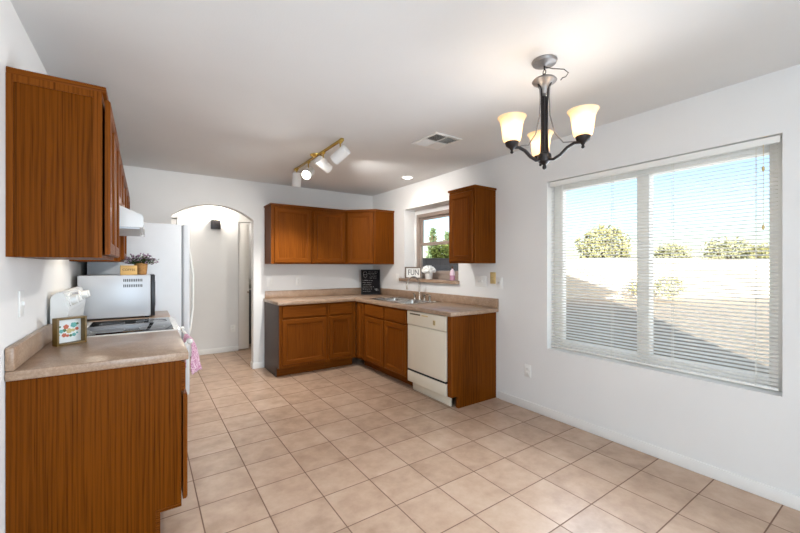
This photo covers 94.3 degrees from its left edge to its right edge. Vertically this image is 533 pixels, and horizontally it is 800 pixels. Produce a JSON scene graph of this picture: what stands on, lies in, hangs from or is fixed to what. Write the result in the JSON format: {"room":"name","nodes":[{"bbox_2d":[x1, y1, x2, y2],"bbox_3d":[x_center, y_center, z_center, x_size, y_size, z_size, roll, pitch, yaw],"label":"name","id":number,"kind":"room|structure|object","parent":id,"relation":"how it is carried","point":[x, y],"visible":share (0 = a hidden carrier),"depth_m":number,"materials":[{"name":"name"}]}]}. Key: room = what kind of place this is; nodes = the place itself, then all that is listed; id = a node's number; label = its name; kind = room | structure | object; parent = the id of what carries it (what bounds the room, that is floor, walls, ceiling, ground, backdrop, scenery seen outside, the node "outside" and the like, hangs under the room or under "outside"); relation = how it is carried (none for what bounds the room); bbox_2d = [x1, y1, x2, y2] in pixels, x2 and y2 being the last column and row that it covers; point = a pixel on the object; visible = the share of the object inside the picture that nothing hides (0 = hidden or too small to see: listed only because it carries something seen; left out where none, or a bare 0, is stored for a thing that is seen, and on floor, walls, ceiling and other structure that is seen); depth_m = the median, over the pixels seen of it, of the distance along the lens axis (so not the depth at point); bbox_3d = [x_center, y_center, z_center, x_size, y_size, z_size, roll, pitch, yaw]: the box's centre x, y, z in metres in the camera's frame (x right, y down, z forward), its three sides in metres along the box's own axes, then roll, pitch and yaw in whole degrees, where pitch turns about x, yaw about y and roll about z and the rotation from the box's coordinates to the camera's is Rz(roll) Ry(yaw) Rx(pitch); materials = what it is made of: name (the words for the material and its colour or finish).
{"room":"kitchen","nodes":[
{"label":"kitchen","id":0,"kind":"room"},
{"bbox_2d":[0,0,86,532],"bbox_3d":[-1.387,0.113,1.068,0.150,2.440,7.030,0,0,-34],"label":"wall","id":1,"kind":"structure","parent":0,"point":[39,279],"depth_m":1.60,"materials":[{"name":"white paint"}]},
{"bbox_2d":[18,291,24,316],"bbox_3d":[-1.700,0.168,1.671,0.016,0.115,0.070,0,0,-34],"label":"light switch","id":2,"kind":"object","parent":1,"relation":"attached to","point":[21,302],"visible":1,"depth_m":1.66,"materials":[{"name":"white plastic"}]},
{"bbox_2d":[5,324,51,371],"bbox_3d":[-1.777,0.373,1.796,0.029,0.096,0.757,0,0,-34],"label":"backsplash","id":3,"kind":"structure","parent":1,"relation":"attached to","point":[19,352],"depth_m":1.65,"materials":[{"name":"beige laminate"}]},
{"bbox_2d":[6,66,119,259],"bbox_3d":[-1.660,-0.423,1.894,0.332,0.768,0.749,0,0,-34],"label":"upper cabinet","id":4,"kind":"object","parent":1,"relation":"attached to","point":[63,147],"visible":1,"depth_m":1.59,"materials":[{"name":"brown wood"}]},
{"bbox_2d":[69,168,126,261],"bbox_3d":[-2.462,-0.421,3.056,0.324,0.764,0.545,0,0,-34],"label":"upper cabinet","id":5,"kind":"object","parent":1,"relation":"attached to","point":[123,239],"visible":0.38,"depth_m":2.93,"materials":[{"name":"brown wood"}]},
{"bbox_2d":[120,154,123,206],"bbox_3d":[-2.091,-0.601,2.516,0.324,0.404,0.755,0,0,-34],"label":"upper cabinet","id":6,"kind":"object","parent":1,"relation":"attached to","point":[121,163],"visible":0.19,"depth_m":2.62,"materials":[{"name":"brown wood"}]},
{"bbox_2d":[126,181,129,209],"bbox_3d":[-2.858,-0.641,3.633,0.324,0.324,0.845,0,0,-34],"label":"upper cabinet","id":7,"kind":"object","parent":1,"relation":"attached to","point":[128,196],"visible":0.14,"depth_m":3.71,"materials":[{"name":"brown wood"}]},
{"bbox_2d":[120,206,144,236],"bbox_3d":[-2.036,-0.317,2.554,0.459,0.162,0.745,0,0,-34],"label":"range hood","id":8,"kind":"object","parent":1,"relation":"attached to","point":[131,222],"visible":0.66,"depth_m":2.35,"materials":[{"name":"white metal"}]},
{"bbox_2d":[173,206,250,350],"bbox_3d":[-2.851,0.113,5.745,4.600,2.440,0.100,0,0,-34],"label":"wall","id":9,"kind":"structure","parent":0,"point":[214,252],"depth_m":5.70,"materials":[{"name":"white paint"}]},
{"bbox_2d":[171,213,181,225],"bbox_3d":[-3.559,0.281,5.187,0.890,2.105,0.018,0,0,-34],"label":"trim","id":10,"kind":"structure","parent":9,"relation":"attached to","point":[176,215],"depth_m":5.40,"materials":[{"name":"white paint"}]},
{"bbox_2d":[190,346,237,355],"bbox_3d":[-2.870,1.294,5.663,0.755,0.078,0.014,0,0,-34],"label":"baseboard","id":11,"kind":"structure","parent":9,"relation":"attached to","point":[232,348],"depth_m":5.70,"materials":[{"name":"white paint"}]},
{"bbox_2d":[211,219,220,228],"bbox_3d":[-2.813,-0.644,5.664,0.130,0.145,0.074,0,0,-34],"label":"wall sconce","id":12,"kind":"object","parent":9,"relation":"attached to","point":[215,223],"visible":1,"depth_m":5.63,"materials":[{"name":"black metal"}]},
{"bbox_2d":[230,325,234,331],"bbox_3d":[-2.626,0.973,5.833,0.070,0.115,0.008,0,0,-34],"label":"wall outlet","id":13,"kind":"object","parent":9,"relation":"attached to","point":[232,327],"visible":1,"depth_m":5.83,"materials":[{"name":"white plastic"}]},
{"bbox_2d":[238,223,248,348],"bbox_3d":[-2.598,0.316,6.080,0.158,2.005,0.433,0,0,-34],"label":"door","id":14,"kind":"structure","parent":9,"relation":"in","point":[243,229],"depth_m":5.94,"materials":[{"name":"white paint"}]},
{"bbox_2d":[242,223,250,278],"bbox_3d":[-2.800,0.113,7.054,1.135,2.440,0.100,0,0,-34],"label":"door frame","id":15,"kind":"structure","parent":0,"point":[242,223],"depth_m":6.97,"materials":[{"name":"white paint"}]},
{"bbox_2d":[123,165,372,362],"bbox_3d":[-1.872,0.113,4.925,3.414,2.440,0.120,0,0,-34],"label":"wall","id":16,"kind":"structure","parent":0,"point":[156,195],"depth_m":4.86,"materials":[{"name":"white paint"}]},
{"bbox_2d":[250,361,263,368],"bbox_3d":[-1.885,1.294,4.907,0.148,0.078,0.134,0,0,-34],"label":"baseboard","id":17,"kind":"structure","parent":16,"relation":"attached to","point":[257,365],"depth_m":4.85,"materials":[{"name":"white paint"}]},
{"bbox_2d":[267,278,271,286],"bbox_3d":[-1.735,0.208,4.936,0.070,0.115,0.016,0,0,-34],"label":"light switch","id":18,"kind":"object","parent":16,"relation":"attached to","point":[269,280],"visible":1,"depth_m":4.94,"materials":[{"name":"white plastic"}]},
{"bbox_2d":[296,277,300,285],"bbox_3d":[-1.416,0.208,5.160,0.070,0.115,0.008,0,0,-34],"label":"wall outlet","id":19,"kind":"object","parent":16,"relation":"attached to","point":[298,279],"visible":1,"depth_m":5.16,"materials":[{"name":"white plastic"}]},
{"bbox_2d":[264,203,345,263],"bbox_3d":[-1.277,-0.415,5.062,1.046,0.764,0.324,0,0,-34],"label":"upper cabinet","id":20,"kind":"object","parent":16,"relation":"attached to","point":[294,234],"visible":1,"depth_m":4.89,"materials":[{"name":"brown wood"}]},
{"bbox_2d":[265,288,360,297],"bbox_3d":[-1.104,0.373,5.363,1.649,0.096,0.025,0,0,-34],"label":"backsplash","id":21,"kind":"structure","parent":16,"relation":"attached to","point":[338,291],"depth_m":5.25,"materials":[{"name":"beige laminate"}]},
{"bbox_2d":[346,209,393,263],"bbox_3d":[-0.508,-0.415,5.409,0.613,0.764,0.622,0,0,-34],"label":"upper cabinet","id":22,"kind":"object","parent":16,"relation":"attached to","point":[369,232],"visible":0.95,"depth_m":5.20,"materials":[{"name":"brown wood"}]},
{"bbox_2d":[10,0,799,195],"bbox_3d":[-1.337,-1.167,3.539,4.600,0.120,11.050,0,0,-34],"label":"ceiling","id":23,"kind":"structure","parent":0,"point":[248,90],"depth_m":2.05,"materials":[{"name":"white paint"}]},
{"bbox_2d":[292,138,349,186],"bbox_3d":[-0.832,-0.997,3.684,0.177,0.217,1.278,0,0,-34],"label":"track light","id":24,"kind":"object","parent":23,"relation":"attached to","point":[340,154],"visible":1,"depth_m":3.52,"materials":[{"name":"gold metal"}]},
{"bbox_2d":[401,176,412,178],"bbox_3d":[0.092,-1.103,4.611,0.152,0.008,0.152,0,0,-34],"label":"recessed light","id":25,"kind":"object","parent":23,"relation":"in","point":[403,177],"visible":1,"depth_m":4.59,"materials":[{"name":"white paint"}]},
{"bbox_2d":[411,132,461,149],"bbox_3d":[0.321,-1.100,3.270,0.300,0.014,0.340,0,0,-34],"label":"ceiling vent","id":26,"kind":"object","parent":23,"relation":"in","point":[436,140],"visible":1,"depth_m":3.25,"materials":[{"name":"white metal"}]},
{"bbox_2d":[497,54,599,169],"bbox_3d":[0.781,-0.815,1.961,0.483,0.585,0.470,0,0,-34],"label":"chandelier","id":27,"kind":"object","parent":23,"relation":"hanging from","point":[582,117],"visible":1,"depth_m":1.94,"materials":[{"name":"brown metal"}]},
{"bbox_2d":[160,344,799,532],"bbox_3d":[-1.337,1.393,3.539,4.600,0.120,11.050,0,0,-34],"label":"floor","id":28,"kind":"structure","parent":0,"point":[353,448],"depth_m":2.44,"materials":[{"name":"beige tile"}]},
{"bbox_2d":[6,360,186,532],"bbox_3d":[-1.529,0.898,1.975,0.638,0.870,0.750,0,0,-34],"label":"base cabinet","id":29,"kind":"object","parent":28,"relation":"on","point":[100,451],"visible":0.79,"depth_m":1.65,"materials":[{"name":"brown wood"}]},
{"bbox_2d":[5,324,188,381],"bbox_3d":[-1.525,0.393,1.971,0.641,0.136,0.760,0,0,-34],"label":"countertop","id":30,"kind":"structure","parent":29,"relation":"on","point":[34,355],"depth_m":1.77,"materials":[{"name":"beige laminate"}]},
{"bbox_2d":[52,315,86,346],"bbox_3d":[-1.790,0.347,2.013,0.042,0.146,0.138,0,0,20],"label":"picture frame","id":31,"kind":"object","parent":30,"relation":"on","point":[65,330],"visible":1,"depth_m":2.02,"materials":[{"name":"brown wood"}]},
{"bbox_2d":[59,318,80,342],"bbox_3d":[-1.806,0.347,2.019,0.004,0.126,0.118,0,0,20],"label":"print","id":32,"kind":"object","parent":31,"relation":"attached to","point":[69,328],"depth_m":2.02,"materials":[{"name":"multicoloured paper"}]},
{"bbox_2d":[50,286,192,347],"bbox_3d":[-1.917,0.741,2.635,0.724,1.185,0.765,0,0,-34],"label":"range","id":33,"kind":"object","parent":28,"relation":"on","point":[70,302],"visible":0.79,"depth_m":2.48,"materials":[{"name":"white metal"}]},
{"bbox_2d":[87,317,180,337],"bbox_3d":[-1.949,0.439,2.614,0.648,0.044,0.765,0,0,-34],"label":"cooktop","id":34,"kind":"object","parent":33,"relation":"in","point":[133,326],"depth_m":2.58,"materials":[{"name":"white metal"}]},
{"bbox_2d":[183,334,201,374],"bbox_3d":[-1.506,0.642,2.720,0.129,0.282,0.221,0,0,-34],"label":"dish towel","id":35,"kind":"object","parent":33,"relation":"hanging from","point":[195,361],"visible":0.68,"depth_m":2.70,"materials":[{"name":"pink fabric"}]},
{"bbox_2d":[87,223,193,394],"bbox_3d":[-2.615,0.453,3.803,0.832,1.760,0.800,0,0,-34],"label":"refrigerator","id":36,"kind":"object","parent":28,"relation":"on","point":[168,243],"visible":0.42,"depth_m":3.58,"materials":[{"name":"white metal"}]},
{"bbox_2d":[264,302,327,376],"bbox_3d":[-1.352,0.898,4.818,0.628,0.870,0.637,0,0,-34],"label":"base cabinet","id":37,"kind":"object","parent":28,"relation":"on","point":[295,336],"visible":0.96,"depth_m":4.58,"materials":[{"name":"brown wood"}]},
{"bbox_2d":[263,288,498,316],"bbox_3d":[-0.402,0.393,4.326,1.665,0.136,2.529,0,0,-34],"label":"countertop","id":38,"kind":"structure","parent":37,"relation":"on","point":[451,305],"depth_m":4.54,"materials":[{"name":"beige stone"}]},
{"bbox_2d":[361,270,379,294],"bbox_3d":[-0.440,0.233,5.554,0.285,0.373,0.077,0,0,-8],"label":"chalkboard","id":39,"kind":"object","parent":38,"relation":"on","point":[370,279],"visible":1,"depth_m":5.55,"materials":[{"name":"black"}]},
{"bbox_2d":[370,297,440,303],"bbox_3d":[0.049,0.502,4.594,0.490,0.177,0.850,0,0,-34],"label":"sink","id":40,"kind":"object","parent":38,"relation":"in","point":[403,300],"visible":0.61,"depth_m":4.61,"materials":[{"name":"silver metal"}]},
{"bbox_2d":[406,276,427,299],"bbox_3d":[0.171,0.267,4.586,0.233,0.293,0.323,0,0,-34],"label":"faucet","id":41,"kind":"object","parent":38,"relation":"on","point":[419,295],"visible":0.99,"depth_m":4.61,"materials":[{"name":"silver metal"}]},
{"bbox_2d":[325,301,355,368],"bbox_3d":[-0.927,0.898,5.109,0.400,0.870,0.637,0,0,-34],"label":"base cabinet","id":42,"kind":"object","parent":28,"relation":"on","point":[341,315],"visible":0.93,"depth_m":4.86,"materials":[{"name":"brown wood"}]},
{"bbox_2d":[356,301,372,367],"bbox_3d":[-0.277,0.898,5.047,0.631,0.870,0.235,0,0,-34],"label":"base cabinet","id":43,"kind":"object","parent":28,"relation":"on","point":[360,306],"visible":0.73,"depth_m":4.86,"materials":[{"name":"brown wood"}]},
{"bbox_2d":[365,303,412,385],"bbox_3d":[0.058,0.898,4.560,0.631,0.870,0.946,0,0,-34],"label":"base cabinet","id":44,"kind":"object","parent":28,"relation":"on","point":[386,328],"visible":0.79,"depth_m":4.32,"materials":[{"name":"brown wood"}]},
{"bbox_2d":[407,310,451,405],"bbox_3d":[0.492,0.898,3.895,0.595,0.862,0.614,0,0,-34],"label":"dishwasher","id":45,"kind":"object","parent":28,"relation":"on","point":[427,332],"visible":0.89,"depth_m":3.70,"materials":[{"name":"plastic"}]},
{"bbox_2d":[447,312,495,407],"bbox_3d":[0.712,0.898,3.627,0.612,0.870,0.052,0,0,-34],"label":"end panel","id":46,"kind":"object","parent":28,"relation":"on","point":[471,339],"visible":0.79,"depth_m":3.58,"materials":[{"name":"brown wood"}]},
{"bbox_3d":[-2.338,0.898,3.150,0.629,0.870,0.530,0,0,-34],"label":"base cabinet","id":47,"kind":"object","parent":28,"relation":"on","visible":0},
{"bbox_2d":[87,311,170,321],"bbox_3d":[-2.336,0.391,3.152,0.641,0.140,0.545,0,0,-34],"label":"countertop","id":48,"kind":"structure","parent":47,"relation":"on","point":[158,314],"depth_m":3.06,"materials":[{"name":"beige stone"}]},
{"bbox_2d":[77,274,155,318],"bbox_3d":[-2.366,0.245,3.143,0.505,0.351,0.462,0,0,-34],"label":"microwave","id":49,"kind":"object","parent":48,"relation":"on","point":[112,295],"visible":0.97,"depth_m":2.95,"materials":[{"name":"silver metal"}]},
{"bbox_2d":[120,265,136,274],"bbox_3d":[-2.238,0.030,3.061,0.112,0.078,0.040,0,0,-40],"label":"wooden sign","id":50,"kind":"object","parent":49,"relation":"on","point":[124,269],"visible":1,"depth_m":3.04,"materials":[{"name":"brown wood"}]},
{"bbox_2d":[124,253,158,274],"bbox_3d":[-2.216,-0.025,3.181,0.256,0.190,0.252,0,0,-34],"label":"potted plant","id":51,"kind":"object","parent":49,"relation":"on","point":[142,264],"visible":1,"depth_m":3.15,"materials":[{"name":"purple plant"}]},
{"bbox_2d":[373,64,799,495],"bbox_3d":[0.456,0.113,4.770,0.250,2.440,11.050,0,0,-34],"label":"wall","id":52,"kind":"structure","parent":0,"point":[751,432],"depth_m":2.74,"materials":[{"name":"white paint"}]},
{"bbox_2d":[399,204,459,283],"bbox_3d":[0.432,-0.290,4.761,0.300,0.984,1.162,0,0,-34],"label":"window","id":53,"kind":"structure","parent":52,"relation":"in","point":[443,277],"depth_m":4.93,"materials":[{"name":"white paint"}]},
{"bbox_2d":[405,267,421,278],"bbox_3d":[0.180,0.084,5.010,0.270,0.155,0.024,0,0,38],"label":"sign","id":54,"kind":"object","parent":53,"relation":"on","point":[409,271],"visible":0.92,"depth_m":5.01,"materials":[{"name":"white paper"}]},
{"bbox_2d":[421,265,435,278],"bbox_3d":[0.369,0.073,4.741,0.187,0.176,0.176,0,0,-34],"label":"flower pot","id":55,"kind":"object","parent":53,"relation":"on","point":[428,270],"visible":1,"depth_m":4.70,"materials":[{"name":"white ceramic"}]},
{"bbox_2d":[450,266,454,280],"bbox_3d":[0.607,0.077,4.303,0.058,0.168,0.058,0,0,-34],"label":"soap bottle","id":56,"kind":"object","parent":53,"relation":"on","point":[452,273],"visible":1,"depth_m":4.28,"materials":[{"name":"pink plastic"}]},
{"bbox_2d":[380,288,498,307],"bbox_3d":[0.281,0.373,4.780,0.025,0.096,2.504,0,0,-34],"label":"backsplash","id":57,"kind":"structure","parent":52,"relation":"attached to","point":[460,299],"depth_m":4.34,"materials":[{"name":"beige laminate"}]},
{"bbox_2d":[448,184,496,263],"bbox_3d":[0.741,-0.415,3.847,0.321,0.764,0.392,0,0,-34],"label":"upper cabinet","id":58,"kind":"object","parent":52,"relation":"attached to","point":[472,208],"visible":1,"depth_m":3.72,"materials":[{"name":"brown wood"}]},
{"bbox_2d":[475,276,485,286],"bbox_3d":[0.856,0.158,3.953,0.016,0.115,0.160,0,0,-34],"label":"light switch","id":59,"kind":"object","parent":52,"relation":"attached to","point":[480,281],"visible":1,"depth_m":3.95,"materials":[{"name":"white plastic"}]},
{"bbox_2d":[490,272,495,283],"bbox_3d":[0.952,0.118,3.812,0.016,0.118,0.072,0,0,-34],"label":"light switch","id":60,"kind":"object","parent":52,"relation":"attached to","point":[492,274],"visible":1,"depth_m":3.81,"materials":[{"name":"beige plastic"}]},
{"bbox_2d":[497,277,502,288],"bbox_3d":[1.003,0.168,3.738,0.016,0.115,0.075,0,0,-34],"label":"light switch","id":61,"kind":"object","parent":52,"relation":"attached to","point":[499,279],"visible":1,"depth_m":3.73,"materials":[{"name":"white plastic"}]},
{"bbox_2d":[524,364,530,377],"bbox_3d":[1.193,0.975,3.468,0.008,0.115,0.070,0,0,-34],"label":"wall outlet","id":62,"kind":"object","parent":52,"relation":"attached to","point":[527,368],"visible":1,"depth_m":3.47,"materials":[{"name":"white plastic"}]},
{"bbox_2d":[499,391,799,510],"bbox_3d":[2.210,1.294,1.980,0.014,0.078,4.265,0,0,-34],"label":"baseboard","id":63,"kind":"structure","parent":52,"relation":"attached to","point":[782,497],"depth_m":2.51,"materials":[{"name":"white paint"}]},
{"bbox_2d":[554,138,781,391],"bbox_3d":[1.852,-0.009,2.779,0.091,1.485,1.482,0,0,-34],"label":"window","id":64,"kind":"structure","parent":52,"relation":"in","point":[778,167],"depth_m":2.73,"materials":[{"name":"white plastic"}]},
{"bbox_2d":[550,135,779,390],"bbox_3d":[1.747,-0.017,2.703,0.041,1.452,1.452,0,0,-34],"label":"window blind","id":65,"kind":"object","parent":64,"relation":"attached to","point":[775,139],"visible":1,"depth_m":2.52,"materials":[{"name":"white plastic"}]},
{"label":"outside","id":66,"kind":"structure","parent":0,"visible":0},
{"bbox_2d":[566,297,768,373],"bbox_3d":[20.398,1.533,26.125,56.800,0.100,100.000,0,0,-34],"label":"ground","id":67,"kind":"structure","parent":66,"point":[721,298],"depth_m":9.33,"materials":[{"name":"beige concrete"}]},
{"bbox_2d":[425,228,437,257],"bbox_3d":[2.145,-0.533,24.004,1.199,4.035,1.305,0,0,13],"label":"tree","id":68,"kind":"object","parent":67,"relation":"on","point":[432,238],"visible":0.38,"depth_m":23.90,"materials":[{"name":"green plant"}]},
{"bbox_2d":[429,244,448,257],"bbox_3d":[1.988,0.147,18.017,1.086,2.676,1.170,0,0,27],"label":"tree","id":69,"kind":"object","parent":67,"relation":"on","point":[437,251],"visible":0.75,"depth_m":17.75,"materials":[{"name":"green plant"}]},
{"bbox_2d":[423,258,457,270],"bbox_3d":[1.531,0.583,14.210,8.649,1.800,0.162,0,0,-32],"label":"wall","id":70,"kind":"structure","parent":67,"relation":"on","point":[440,264],"depth_m":14.16,"materials":[{"name":"grey concrete"}]},
{"bbox_2d":[442,231,448,244],"bbox_3d":[3.433,-0.560,27.022,1.258,4.088,1.122,0,0,-12],"label":"tree","id":71,"kind":"object","parent":67,"relation":"on","point":[446,235],"visible":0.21,"depth_m":26.93,"materials":[{"name":"green plant"}]},
{"bbox_2d":[574,224,632,258],"bbox_3d":[13.122,-0.658,24.090,3.448,4.293,3.196,0,0,14],"label":"tree","id":72,"kind":"object","parent":67,"relation":"on","point":[608,232],"visible":0.44,"depth_m":23.41,"materials":[{"name":"green plant"}]},
{"bbox_2d":[626,281,636,294],"bbox_3d":[10.241,0.906,15.993,0.919,0.760,0.915,0,0,-34],"label":"bush","id":73,"kind":"object","parent":67,"relation":"on","point":[629,281],"visible":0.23,"depth_m":16.02,"materials":[{"name":"green plant"}]},
{"bbox_2d":[566,259,768,298],"bbox_3d":[16.557,0.558,18.018,23.123,1.850,0.262,0,0,-7],"label":"wall","id":74,"kind":"structure","parent":67,"relation":"on","point":[594,260],"depth_m":17.51,"materials":[{"name":"beige concrete"}]},
{"bbox_2d":[653,275,687,299],"bbox_3d":[10.891,0.853,15.051,1.281,1.058,1.294,0,0,37],"label":"bush","id":75,"kind":"object","parent":67,"relation":"on","point":[661,278],"visible":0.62,"depth_m":14.83,"materials":[{"name":"green plant"}]},
{"bbox_2d":[653,243,696,258],"bbox_3d":[17.603,-0.028,23.957,2.459,3.030,2.373,0,0,19],"label":"tree","id":76,"kind":"object","parent":67,"relation":"on","point":[675,244],"visible":0.41,"depth_m":23.60,"materials":[{"name":"green plant"}]},
{"bbox_2d":[699,236,752,258],"bbox_3d":[27.420,-0.561,31.044,3.992,4.100,3.935,0,0,-34],"label":"tree","id":77,"kind":"object","parent":67,"relation":"on","point":[736,238],"visible":0.43,"depth_m":30.57,"materials":[{"name":"green plant"}]},
{"bbox_2d":[743,243,768,258],"bbox_3d":[23.489,-0.026,24.045,2.128,3.025,2.238,0,0,-34],"label":"tree","id":78,"kind":"object","parent":67,"relation":"on","point":[767,248],"visible":0.2,"depth_m":23.95,"materials":[{"name":"green plant"}]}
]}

